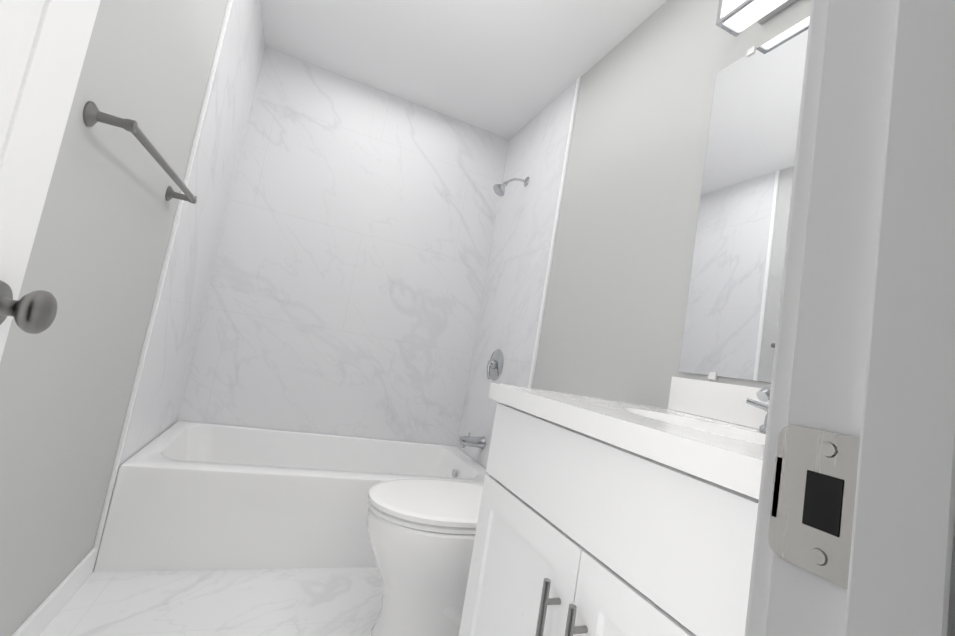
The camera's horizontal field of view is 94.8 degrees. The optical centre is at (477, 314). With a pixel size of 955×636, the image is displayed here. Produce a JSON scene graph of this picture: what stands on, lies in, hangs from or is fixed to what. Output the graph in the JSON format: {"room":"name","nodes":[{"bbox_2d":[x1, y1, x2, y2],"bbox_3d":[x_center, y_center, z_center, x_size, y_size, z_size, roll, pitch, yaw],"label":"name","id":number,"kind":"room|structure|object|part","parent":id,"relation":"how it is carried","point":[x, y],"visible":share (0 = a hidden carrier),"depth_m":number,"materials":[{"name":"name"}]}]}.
{"room":"bathroom","nodes":[
{"label":"bathroom","id":0,"kind":"room"},
{"bbox_2d":[0,0,227,635],"bbox_3d":[-0.982,-0.354,1.155,0.100,2.470,2.800,12,-6,-21],"label":"wall","id":1,"kind":"structure","parent":0,"point":[95,264],"depth_m":1.12,"materials":[{"name":"grey paint"}]},
{"bbox_2d":[12,548,96,635],"bbox_3d":[-1.123,0.824,1.036,0.012,0.090,0.968,12,-6,-21],"label":"baseboard","id":2,"kind":"structure","parent":1,"relation":"attached to","point":[41,617],"depth_m":1.26,"materials":[{"name":"white paint"}]},
{"bbox_2d":[83,101,196,203],"bbox_3d":[-0.896,-0.408,1.224,0.084,0.052,0.652,12,-6,-21],"label":"towel rail","id":3,"kind":"object","parent":1,"relation":"attached to","point":[93,115],"visible":1,"depth_m":1.00,"materials":[{"name":"grey metal"}]},
{"bbox_2d":[91,0,232,573],"bbox_3d":[-1.106,-0.330,1.610,0.011,2.470,0.022,12,-6,-21],"label":"trim","id":4,"kind":"structure","parent":1,"relation":"attached to","point":[156,301],"depth_m":1.58,"materials":[{"name":"white paint"}]},
{"bbox_2d":[93,0,265,569],"bbox_3d":[-1.265,-0.319,2.000,0.008,2.470,0.820,12,-6,-21],"label":"wall tile","id":5,"kind":"structure","parent":1,"relation":"attached to","point":[168,360],"depth_m":1.93,"materials":[{"name":"white stone"}]},
{"bbox_2d":[39,567,382,635],"bbox_3d":[-0.435,1.069,1.335,1.778,0.100,2.800,12,-6,-21],"label":"floor","id":6,"kind":"structure","parent":0,"point":[298,602],"depth_m":1.46,"materials":[{"name":"tile"}]},
{"bbox_2d":[94,421,487,571],"bbox_3d":[-0.727,0.867,2.179,1.558,0.360,0.806,12,-6,-21],"label":"bathtub","id":7,"kind":"object","parent":6,"relation":"on","point":[187,495],"visible":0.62,"depth_m":1.74,"materials":[{"name":"white ceramic"}]},
{"bbox_2d":[366,479,482,635],"bbox_3d":[0.002,0.682,1.538,0.771,0.846,0.496,12,-6,-21],"label":"toilet","id":8,"kind":"object","parent":6,"relation":"on","point":[421,534],"visible":0.5,"depth_m":1.34,"materials":[{"name":"white ceramic"}]},
{"bbox_2d":[459,376,770,635],"bbox_3d":[0.394,0.601,0.802,0.631,0.997,0.826,12,-6,-21],"label":"bathroom vanity","id":9,"kind":"object","parent":6,"relation":"on","point":[600,517],"visible":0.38,"depth_m":0.70,"materials":[{"name":"white paint"}]},
{"bbox_2d":[260,0,666,138],"bbox_3d":[0.002,-1.451,1.584,1.778,0.100,2.800,12,-6,-21],"label":"ceiling","id":10,"kind":"structure","parent":0,"point":[508,69],"depth_m":2.24,"materials":[{"name":"white paint"}]},
{"bbox_2d":[532,0,810,408],"bbox_3d":[0.548,-0.029,1.763,0.100,2.470,2.800,12,-6,-21],"label":"wall","id":11,"kind":"structure","parent":0,"point":[613,323],"depth_m":1.68,"materials":[{"name":"grey paint"}]},
{"bbox_2d":[457,79,576,468],"bbox_3d":[0.166,-0.015,2.569,0.008,2.470,0.820,12,-6,-21],"label":"wall tile","id":12,"kind":"structure","parent":11,"relation":"attached to","point":[510,308],"depth_m":2.54,"materials":[{"name":"white stone"}]},
{"bbox_2d":[459,432,485,448],"bbox_3d":[-0.032,0.710,2.468,0.146,0.087,0.070,12,-6,-21],"label":"tub spout","id":13,"kind":"object","parent":12,"relation":"attached to","point":[472,441],"visible":1,"depth_m":2.45,"materials":[{"name":"silver metal"}]},
{"bbox_2d":[487,349,503,380],"bbox_3d":[0.080,0.287,2.526,0.063,0.182,0.182,12,-6,-21],"label":"shower valve","id":14,"kind":"object","parent":12,"relation":"attached to","point":[495,365],"visible":1,"depth_m":2.50,"materials":[{"name":"silver metal"}]},
{"bbox_2d":[493,177,528,196],"bbox_3d":[0.196,-0.765,2.602,0.205,0.162,0.080,12,-6,-21],"label":"shower head","id":15,"kind":"object","parent":12,"relation":"attached to","point":[499,189],"visible":1,"depth_m":2.58},
{"bbox_2d":[528,76,580,387],"bbox_3d":[0.322,-0.027,2.178,0.011,2.470,0.022,12,-6,-21],"label":"trim","id":16,"kind":"structure","parent":11,"relation":"attached to","point":[554,235],"depth_m":2.21,"materials":[{"name":"white paint"}]},
{"bbox_2d":[678,16,809,382],"bbox_3d":[0.846,-0.316,1.014,0.009,1.004,0.803,12,-6,-21],"label":"mirror","id":17,"kind":"object","parent":11,"relation":"attached to","point":[732,312],"visible":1,"depth_m":1.23,"materials":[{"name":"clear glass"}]},
{"bbox_2d":[716,0,797,36],"bbox_3d":[0.895,-0.924,1.071,0.114,0.110,0.610,12,-6,-21],"label":"sconce","id":18,"kind":"object","parent":11,"relation":"attached to","point":[735,18],"visible":1,"depth_m":1.28,"materials":[{"name":"white glass"}]},
{"bbox_3d":[-0.722,-0.155,2.711,1.778,2.470,0.100,12,-6,-21],"label":"wall","id":19,"kind":"structure","parent":0,"visible":0},
{"bbox_2d":[178,47,508,445],"bbox_3d":[-0.701,-0.157,2.661,1.562,2.470,0.008,12,-6,-21],"label":"wall tile","id":20,"kind":"structure","parent":19,"relation":"attached to","point":[345,291],"depth_m":2.63,"materials":[{"name":"white stone"}]},
{"bbox_3d":[0.104,-1.312,0.186,0.753,0.410,0.140,12,-6,-21],"label":"wall","id":21,"kind":"structure","parent":0,"visible":0},
{"bbox_2d":[0,0,100,361],"bbox_3d":[-0.555,-0.142,0.351,0.146,2.020,0.710,12,-6,-21],"label":"door","id":22,"kind":"structure","parent":21,"relation":"in","point":[43,46],"depth_m":0.62,"materials":[{"name":"white paint"}]},
{"bbox_3d":[-0.685,-0.014,0.611,0.146,0.072,0.072,12,-6,-21],"label":"knob","id":23,"kind":"part","parent":22,"relation":"part of","materials":[{"name":"grey metal"}]},
{"bbox_2d":[745,0,954,635],"bbox_3d":[-0.102,-0.121,0.069,0.837,2.102,0.174,12,-6,-21],"label":"door frame","id":24,"kind":"structure","parent":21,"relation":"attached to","point":[855,530],"depth_m":0.22,"materials":[{"name":"white paint"}]}
]}

